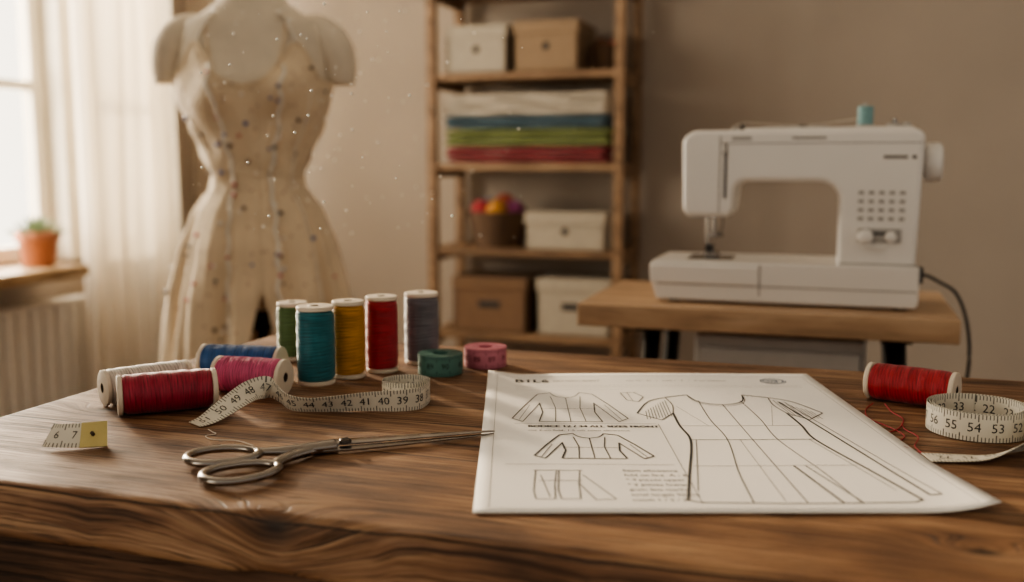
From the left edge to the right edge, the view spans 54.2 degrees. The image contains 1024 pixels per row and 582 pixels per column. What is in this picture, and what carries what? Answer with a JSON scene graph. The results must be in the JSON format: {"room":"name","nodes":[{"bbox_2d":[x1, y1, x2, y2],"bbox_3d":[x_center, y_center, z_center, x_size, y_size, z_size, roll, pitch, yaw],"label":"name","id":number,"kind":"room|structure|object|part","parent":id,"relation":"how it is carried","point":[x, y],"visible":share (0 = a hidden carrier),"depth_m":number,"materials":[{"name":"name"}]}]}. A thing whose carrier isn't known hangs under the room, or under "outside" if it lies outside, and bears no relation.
{"room":"sewing room","nodes":[
{"label":"sewing room","id":0,"kind":"room"},
{"bbox_2d":[0,0,193,306],"bbox_3d":[-2.271,-0.399,1.895,0.120,2.250,5.250,2,8,18],"label":"wall","id":1,"kind":"structure","parent":0,"point":[178,7],"depth_m":4.22,"materials":[{"name":"beige paint"}]},
{"bbox_2d":[0,0,82,264],"bbox_3d":[-1.769,-0.888,3.276,0.140,1.630,0.875,2,8,18],"label":"window","id":2,"kind":"structure","parent":1,"relation":"in","point":[54,15],"depth_m":3.59,"materials":[{"name":"white paint"}]},
{"bbox_3d":[-1.823,-0.103,3.325,0.050,0.060,0.745,2,8,18],"label":"sash bottom","id":3,"kind":"part","parent":2,"relation":"part of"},
{"bbox_3d":[-1.823,-0.688,3.251,0.040,0.036,0.745,2,8,18],"label":"muntin","id":4,"kind":"part","parent":2,"relation":"part of","materials":[{"name":"white wood"}]},
{"bbox_3d":[-1.715,-0.923,3.551,0.050,1.630,0.055,2,8,18],"label":"sash stile","id":5,"kind":"part","parent":2,"relation":"part of","materials":[{"name":"white wood"}]},
{"bbox_2d":[0,263,88,288],"bbox_3d":[-1.819,0.008,2.850,0.260,0.040,1.435,2,8,18],"label":"window sill","id":6,"kind":"structure","parent":1,"relation":"attached to","point":[15,275],"depth_m":3.31,"materials":[{"name":"brown wood"}]},
{"bbox_2d":[6,215,67,267],"bbox_3d":[-1.617,-0.174,3.417,0.184,0.177,0.189,5,9,35],"label":"potted succulent","id":7,"kind":"object","parent":6,"relation":"on","point":[37,244],"visible":1,"depth_m":3.37,"materials":[{"name":"orange ceramic"}]},
{"bbox_2d":[14,230,60,267],"bbox_3d":[-1.618,-0.145,3.414,0.144,0.120,0.144,2,8,18],"label":"pot","id":8,"kind":"object","parent":6,"relation":"on","point":[37,248],"depth_m":3.37,"materials":[{"name":"ceramic"}]},
{"bbox_2d":[92,2,653,240],"bbox_3d":[-0.207,-0.276,1.483,0.748,0.426,1.260,-4,8,-27],"label":"dust motes","id":9,"kind":"object","parent":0,"point":[324,3],"visible":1,"depth_m":1.26,"materials":[{"name":"white"}]},
{"bbox_2d":[186,0,1023,380],"bbox_3d":[1.099,-0.793,3.594,5.400,2.600,0.150,2,8,18],"label":"wall","id":10,"kind":"structure","parent":0,"point":[953,70],"depth_m":3.63,"materials":[{"name":"beige paint"}]},
{"bbox_3d":[0.279,0.863,1.291,5.400,0.100,5.400,2,8,18],"label":"floor","id":11,"kind":"structure","parent":0,"visible":0},
{"bbox_2d":[0,294,90,416],"bbox_3d":[-1.804,0.345,3.018,0.080,0.490,1.480,2,8,18],"label":"radiator","id":12,"kind":"object","parent":11,"relation":"on","point":[44,352],"visible":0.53,"depth_m":3.46,"materials":[{"name":"metal"}]},
{"bbox_2d":[0,294,85,315],"bbox_3d":[-1.804,0.109,2.988,0.080,0.015,1.480,2,8,18],"label":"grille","id":13,"kind":"object","parent":12,"relation":"attached to","point":[70,301],"depth_m":3.47,"materials":[{"name":"metal"}]},
{"bbox_2d":[150,0,355,361],"bbox_3d":[-0.559,-0.043,2.220,0.426,1.443,0.407,6,9,39],"label":"dress form","id":14,"kind":"object","parent":11,"relation":"on","point":[230,273],"visible":0.83,"depth_m":2.09,"materials":[{"name":"fabric"}]},
{"bbox_2d":[0,336,1023,581],"bbox_3d":[0.472,0.500,0.779,1.846,0.750,0.592,2,8,18],"label":"work table","id":15,"kind":"object","parent":11,"relation":"on","point":[130,509],"visible":0.43,"depth_m":0.67,"materials":[{"name":"brown wood"}]},
{"bbox_2d":[42,421,106,447],"bbox_3d":[-0.341,0.113,0.782,0.050,0.018,0.018,0,7,-2],"label":"measuring tape","id":16,"kind":"object","parent":15,"relation":"on","point":[87,434],"visible":1,"depth_m":0.78,"materials":[{"name":"white plastic"}]},
{"bbox_2d":[97,360,192,405],"bbox_3d":[-0.341,0.085,0.934,0.081,0.034,0.034,-6,9,-38],"label":"thread spool","id":17,"kind":"object","parent":15,"relation":"on","point":[106,379],"visible":0.4,"depth_m":0.91},
{"bbox_2d":[116,368,218,415],"bbox_3d":[-0.307,0.089,0.892,0.085,0.036,0.036,-3,8,-23],"label":"thread spool","id":18,"kind":"object","parent":15,"relation":"on","point":[161,391],"visible":1,"depth_m":0.88},
{"bbox_2d":[205,429,253,445],"bbox_3d":[-0.232,0.119,0.802,0.069,0.001,0.015,7,10,44],"label":"thread","id":19,"kind":"object","parent":15,"relation":"on","point":[208,429],"visible":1,"depth_m":0.80},
{"bbox_2d":[195,344,288,368],"bbox_3d":[-0.276,0.073,1.025,0.087,0.036,0.036,1,7,10],"label":"thread spool","id":20,"kind":"object","parent":15,"relation":"on","point":[206,353],"visible":0.47,"depth_m":1.01},
{"bbox_2d":[210,356,293,393],"bbox_3d":[-0.250,0.081,0.961,0.073,0.035,0.035,2,8,15],"label":"thread spool","id":21,"kind":"object","parent":15,"relation":"on","point":[232,371],"visible":0.7,"depth_m":0.95},
{"bbox_2d":[276,300,307,360],"bbox_3d":[-0.247,0.044,1.130,0.035,0.065,0.036,-5,9,-36],"label":"thread spool","id":22,"kind":"object","parent":15,"relation":"on","point":[286,309],"visible":0.55,"depth_m":1.11},
{"bbox_2d":[189,374,429,426],"bbox_3d":[-0.174,0.093,0.887,0.215,0.030,0.062,-3,8,-21],"label":"measuring tape","id":23,"kind":"object","parent":15,"relation":"on","point":[404,392],"visible":1,"depth_m":0.89,"materials":[{"name":"beige fabric"}]},
{"bbox_2d":[296,303,335,386],"bbox_3d":[-0.197,0.054,1.003,0.038,0.079,0.038,2,8,18],"label":"thread spool","id":24,"kind":"object","parent":15,"relation":"on","point":[315,330],"visible":1,"depth_m":0.99},
{"bbox_2d":[182,430,494,485],"bbox_3d":[-0.120,0.122,0.741,0.239,0.011,0.086,-2,8,-15],"label":"scissors","id":25,"kind":"object","parent":15,"relation":"on","point":[287,453],"visible":1,"depth_m":0.74,"materials":[{"name":"metal"}]},
{"bbox_3d":[-0.086,0.118,0.780,0.154,0.003,0.012,-2,8,-18],"label":"blade","id":26,"kind":"part","parent":25,"relation":"part of","materials":[{"name":"metal"}]},
{"bbox_3d":[-0.089,0.115,0.788,0.154,0.003,0.012,-2,8,-18],"label":"blade","id":27,"kind":"part","parent":25,"relation":"part of","materials":[{"name":"metal"}]},
{"bbox_2d":[332,298,365,379],"bbox_3d":[-0.169,0.049,1.033,0.034,0.080,0.034,-1,7,-5],"label":"thread spool","id":28,"kind":"object","parent":15,"relation":"on","point":[349,315],"visible":0.83,"depth_m":1.02},
{"bbox_2d":[365,294,397,373],"bbox_3d":[-0.138,0.045,1.062,0.034,0.081,0.034,5,9,34],"label":"thread spool","id":29,"kind":"object","parent":15,"relation":"on","point":[381,318],"visible":1,"depth_m":1.05},
{"bbox_2d":[404,290,438,365],"bbox_3d":[-0.100,0.040,1.107,0.038,0.079,0.038,2,8,18],"label":"thread spool","id":30,"kind":"object","parent":15,"relation":"on","point":[421,317],"visible":0.93,"depth_m":1.09},
{"bbox_2d":[418,349,462,376],"bbox_3d":[-0.076,0.076,1.055,0.048,0.021,0.048,2,8,18],"label":"measuring tape","id":31,"kind":"object","parent":15,"relation":"on","point":[431,362],"visible":1,"depth_m":1.04,"materials":[{"name":"green fabric"}]},
{"bbox_2d":[464,342,506,368],"bbox_3d":[-0.029,0.071,1.093,0.046,0.021,0.047,2,8,18],"label":"measuring tape","id":32,"kind":"object","parent":15,"relation":"on","point":[483,355],"visible":1,"depth_m":1.07,"materials":[{"name":"pink fabric"}]},
{"bbox_2d":[473,370,1000,512],"bbox_3d":[0.142,0.110,0.838,0.333,0.008,0.420,0,7,0],"label":"sheet","id":33,"kind":"object","parent":15,"relation":"on","point":[589,442],"visible":1,"depth_m":0.77,"materials":[{"name":"paper"}]},
{"bbox_2d":[865,403,922,453],"bbox_3d":[0.319,0.113,0.839,0.024,0.002,0.159,0,7,4],"label":"thread","id":34,"kind":"object","parent":15,"relation":"on","point":[919,452],"visible":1,"depth_m":0.82},
{"bbox_2d":[885,404,903,432],"bbox_3d":[0.325,0.111,0.856,0.018,0.002,0.121,3,8,23],"label":"thread","id":35,"kind":"object","parent":15,"relation":"on","point":[885,404],"visible":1,"depth_m":0.87},
{"bbox_2d":[863,362,961,405],"bbox_3d":[0.367,0.087,0.919,0.079,0.035,0.035,6,9,38],"label":"thread spool","id":36,"kind":"object","parent":15,"relation":"on","point":[883,381],"visible":0.85,"depth_m":0.91},
{"bbox_2d":[922,393,1023,461],"bbox_3d":[0.370,0.109,0.794,0.090,0.023,0.151,2,8,18],"label":"measuring tape","id":37,"kind":"object","parent":15,"relation":"on","point":[962,416],"visible":1,"depth_m":0.80,"materials":[{"name":"beige fabric"}]},
{"bbox_2d":[425,0,643,357],"bbox_3d":[0.085,-0.527,3.682,0.730,2.050,0.320,2,8,18],"label":"shelving unit","id":38,"kind":"object","parent":11,"relation":"on","point":[620,255],"visible":0.64,"depth_m":3.63,"materials":[{"name":"brown wood"}]},
{"bbox_3d":[-0.290,-0.523,3.655,0.035,2.050,0.035,2,8,18],"label":"post","id":39,"kind":"part","parent":38,"relation":"part of","materials":[{"name":"brown wood"}]},
{"bbox_3d":[-0.245,-1.074,3.721,0.020,0.026,0.260,2,8,18],"label":"rail","id":40,"kind":"part","parent":38,"relation":"part of","materials":[{"name":"brown wood"}]},
{"bbox_3d":[-0.245,-0.765,3.761,0.020,0.026,0.260,2,8,18],"label":"rail","id":41,"kind":"part","parent":38,"relation":"part of","materials":[{"name":"brown wood"}]},
{"bbox_3d":[-0.245,-0.142,3.841,0.020,0.026,0.260,2,8,18],"label":"rail","id":42,"kind":"part","parent":38,"relation":"part of","materials":[{"name":"brown wood"}]},
{"bbox_3d":[-0.245,-0.447,3.801,0.020,0.026,0.260,2,8,18],"label":"rail","id":43,"kind":"part","parent":38,"relation":"part of","materials":[{"name":"brown wood"}]},
{"bbox_3d":[-0.201,-0.558,3.924,0.035,2.050,0.035,2,8,18],"label":"post","id":44,"kind":"part","parent":38,"relation":"part of","materials":[{"name":"brown wood"}]},
{"bbox_2d":[445,24,513,73],"bbox_3d":[-0.090,-0.878,3.690,0.233,0.168,0.258,2,8,18],"label":"storage box","id":45,"kind":"object","parent":38,"relation":"on","point":[485,50],"visible":0.73,"depth_m":3.57,"materials":[{"name":"beige cardboard"}]},
{"bbox_3d":[-0.090,-0.939,3.682,0.233,0.045,0.258,2,8,18],"label":"lid","id":46,"kind":"part","parent":45,"relation":"part of","materials":[{"name":"beige cardboard"}]},
{"bbox_2d":[466,193,528,247],"bbox_3d":[-0.048,-0.267,3.744,0.246,0.197,0.246,2,8,16],"label":"basket","id":47,"kind":"object","parent":38,"relation":"on","point":[499,220],"visible":0.95,"depth_m":3.66,"materials":[{"name":"wicker"}]},
{"bbox_2d":[452,270,545,333],"bbox_3d":[-0.045,0.036,3.792,0.288,0.200,0.258,2,8,18],"label":"storage box","id":48,"kind":"object","parent":38,"relation":"on","point":[484,300],"visible":0.84,"depth_m":3.68,"materials":[{"name":"brown cardboard"}]},
{"bbox_3d":[-0.045,-0.041,3.782,0.288,0.045,0.258,2,8,18],"label":"lid","id":49,"kind":"part","parent":48,"relation":"part of","materials":[{"name":"brown cardboard"}]},
{"bbox_2d":[446,147,613,162],"bbox_3d":[0.087,-0.498,3.666,0.609,0.057,0.244,2,8,18],"label":"folded fabric","id":50,"kind":"object","parent":38,"relation":"on","point":[462,154],"visible":0.96,"depth_m":3.56,"materials":[{"name":"red fabric"}]},
{"bbox_2d":[445,128,627,147],"bbox_3d":[0.091,-0.558,3.655,0.627,0.063,0.248,2,8,18],"label":"folded fabric","id":51,"kind":"object","parent":50,"relation":"on","point":[557,137],"visible":0.98,"depth_m":3.55,"materials":[{"name":"green fabric"}]},
{"bbox_2d":[445,114,613,129],"bbox_3d":[0.084,-0.613,3.650,0.608,0.045,0.249,2,8,18],"label":"folded fabric","id":52,"kind":"object","parent":51,"relation":"on","point":[602,121],"visible":0.97,"depth_m":3.54,"materials":[{"name":"blue fabric"}]},
{"bbox_2d":[443,91,613,116],"bbox_3d":[0.081,-0.676,3.645,0.616,0.078,0.244,2,8,18],"label":"folded fabric","id":53,"kind":"object","parent":52,"relation":"on","point":[591,102],"visible":0.94,"depth_m":3.54,"materials":[{"name":"beige fabric"}]},
{"bbox_2d":[513,19,595,71],"bbox_3d":[0.156,-0.871,3.609,0.238,0.175,0.258,2,8,18],"label":"storage box","id":54,"kind":"object","parent":38,"relation":"on","point":[559,44],"visible":0.74,"depth_m":3.49,"materials":[{"name":"beige cardboard"}]},
{"bbox_3d":[0.156,-0.936,3.601,0.238,0.045,0.258,2,8,18],"label":"lid","id":55,"kind":"part","parent":54,"relation":"part of","materials":[{"name":"beige cardboard"}]},
{"bbox_2d":[524,209,612,251],"bbox_3d":[0.226,-0.226,3.669,0.298,0.135,0.258,2,8,18],"label":"storage box","id":56,"kind":"object","parent":38,"relation":"on","point":[546,229],"visible":0.8,"depth_m":3.55,"materials":[{"name":"beige cardboard"}]},
{"bbox_3d":[0.226,-0.270,3.663,0.298,0.045,0.258,2,8,18],"label":"lid","id":57,"kind":"part","parent":56,"relation":"part of","materials":[{"name":"beige cardboard"}]},
{"bbox_2d":[536,271,624,337],"bbox_3d":[0.257,0.046,3.693,0.273,0.205,0.258,2,8,18],"label":"storage box","id":58,"kind":"object","parent":38,"relation":"on","point":[559,293],"visible":0.74,"depth_m":3.59,"materials":[{"name":"beige cardboard"}]},
{"bbox_3d":[0.257,-0.033,3.683,0.273,0.045,0.258,2,8,18],"label":"lid","id":59,"kind":"part","parent":58,"relation":"part of","materials":[{"name":"beige cardboard"}]},
{"bbox_2d":[589,38,614,69],"bbox_3d":[0.330,-0.835,3.540,0.113,0.119,0.113,2,8,18],"label":"basket","id":60,"kind":"object","parent":38,"relation":"on","point":[603,50],"visible":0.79,"depth_m":3.50,"materials":[{"name":"wicker"}]},
{"bbox_3d":[0.370,-0.496,3.440,0.035,2.050,0.035,2,8,18],"label":"post","id":61,"kind":"part","parent":38,"relation":"part of","materials":[{"name":"brown wood"}]},
{"bbox_3d":[0.414,0.191,3.665,0.020,0.026,0.260,2,8,18],"label":"rail","id":62,"kind":"part","parent":38,"relation":"part of","materials":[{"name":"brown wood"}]},
{"bbox_3d":[0.414,-0.114,3.626,0.020,0.026,0.260,2,8,18],"label":"rail","id":63,"kind":"part","parent":38,"relation":"part of","materials":[{"name":"brown wood"}]},
{"bbox_3d":[0.414,-0.420,3.587,0.020,0.026,0.260,2,8,18],"label":"rail","id":64,"kind":"part","parent":38,"relation":"part of","materials":[{"name":"brown wood"}]},
{"bbox_3d":[0.414,-0.737,3.546,0.020,0.026,0.260,2,8,18],"label":"rail","id":65,"kind":"part","parent":38,"relation":"part of","materials":[{"name":"brown wood"}]},
{"bbox_3d":[0.459,-0.530,3.709,0.035,2.050,0.035,2,8,18],"label":"post","id":66,"kind":"part","parent":38,"relation":"part of","materials":[{"name":"brown wood"}]},
{"bbox_2d":[577,280,961,365],"bbox_3d":[0.421,0.382,1.705,0.560,0.751,0.340,2,8,18],"label":"table","id":67,"kind":"object","parent":11,"relation":"on","point":[626,303],"visible":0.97,"depth_m":1.52,"materials":[{"name":"brown wood"}]},
{"bbox_3d":[0.199,0.407,1.647,0.082,0.716,0.024,-2,7,-13],"label":"leg","id":68,"kind":"part","parent":67,"relation":"part of","materials":[{"name":"black metal"}]},
{"bbox_3d":[0.277,0.377,1.883,0.024,0.716,0.082,-6,10,-40],"label":"leg","id":69,"kind":"part","parent":67,"relation":"part of","materials":[{"name":"black metal"}]},
{"bbox_2d":[649,103,970,377],"bbox_3d":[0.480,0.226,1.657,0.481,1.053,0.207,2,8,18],"label":"sewing machine","id":70,"kind":"object","parent":67,"relation":"on","point":[875,173],"visible":0.98,"depth_m":1.52,"materials":[{"name":"white plastic"}]},
{"bbox_2d":[649,264,758,285],"bbox_3d":[0.304,-0.027,1.586,0.171,0.030,0.024,2,8,18],"label":"tray","id":71,"kind":"object","parent":70,"relation":"on","point":[660,274],"depth_m":1.57,"materials":[{"name":"white plastic"}]},
{"bbox_3d":[0.328,-0.056,1.646,0.070,0.002,0.080,2,8,18],"label":"needle plate","id":72,"kind":"part","parent":70,"relation":"part of","materials":[{"name":"metal"}]},
{"bbox_3d":[0.356,-0.236,1.548,0.030,0.006,0.002,2,8,18],"label":"tension guide plate","id":73,"kind":"part","parent":70,"relation":"part of","materials":[{"name":"grey plastic"}]},
{"bbox_3d":[0.447,-0.258,1.581,0.100,0.004,0.018,2,8,18],"label":"carry handle","id":74,"kind":"part","parent":70,"relation":"part of","materials":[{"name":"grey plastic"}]},
{"bbox_3d":[0.457,-0.146,1.591,0.356,0.216,0.121,2,8,18],"label":"arm and pillar","id":75,"kind":"part","parent":70,"relation":"part of","materials":[{"name":"white plastic"}]},
{"bbox_3d":[0.494,-0.253,1.565,0.250,0.005,0.080,2,8,18],"label":"lid","id":76,"kind":"part","parent":70,"relation":"part of","materials":[{"name":"white plastic"}]},
{"bbox_3d":[0.545,-0.065,1.504,0.028,0.006,0.008,2,8,18],"label":"reverse lever","id":77,"kind":"part","parent":70,"relation":"part of","materials":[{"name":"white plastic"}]},
{"bbox_3d":[0.552,-0.083,1.502,0.062,0.022,0.005,2,8,18],"label":"speed slider plate","id":78,"kind":"part","parent":70,"relation":"part of","materials":[{"name":"grey plastic"}]},
{"bbox_3d":[0.569,-0.199,1.483,0.034,0.005,0.001,2,8,18],"label":"label plate","id":79,"kind":"part","parent":70,"relation":"part of","materials":[{"name":"grey plastic"}]},
{"bbox_3d":[0.671,0.394,1.754,0.082,0.716,0.024,-2,7,-13],"label":"leg","id":80,"kind":"part","parent":67,"relation":"part of","materials":[{"name":"black metal"}]},
{"bbox_3d":[0.593,0.424,1.519,0.024,0.716,0.082,-6,10,-40],"label":"leg","id":81,"kind":"part","parent":67,"relation":"part of","materials":[{"name":"black metal"}]},
{"bbox_2d":[694,332,866,370],"bbox_3d":[0.443,0.409,1.687,0.260,0.700,0.222,2,8,18],"label":"drawer unit","id":82,"kind":"object","parent":11,"relation":"on","point":[752,349],"visible":0.17,"depth_m":1.55,"materials":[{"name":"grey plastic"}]},
{"bbox_3d":[0.414,0.196,1.570,0.246,0.212,0.014,2,8,18],"label":"drawer","id":83,"kind":"part","parent":82,"relation":"part of","materials":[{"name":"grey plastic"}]},
{"bbox_3d":[-2.271,-1.688,1.730,0.120,0.350,5.250,2,8,18],"label":"wall","id":84,"kind":"structure","parent":0,"visible":0},
{"bbox_2d":[69,0,180,389],"bbox_3d":[-1.668,-0.647,2.964,0.194,2.392,2.697,2,8,15],"label":"sheer curtain","id":85,"kind":"object","parent":84,"relation":"hanging from","point":[136,208],"visible":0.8,"depth_m":3.69,"materials":[{"name":"white fabric"}]}
]}

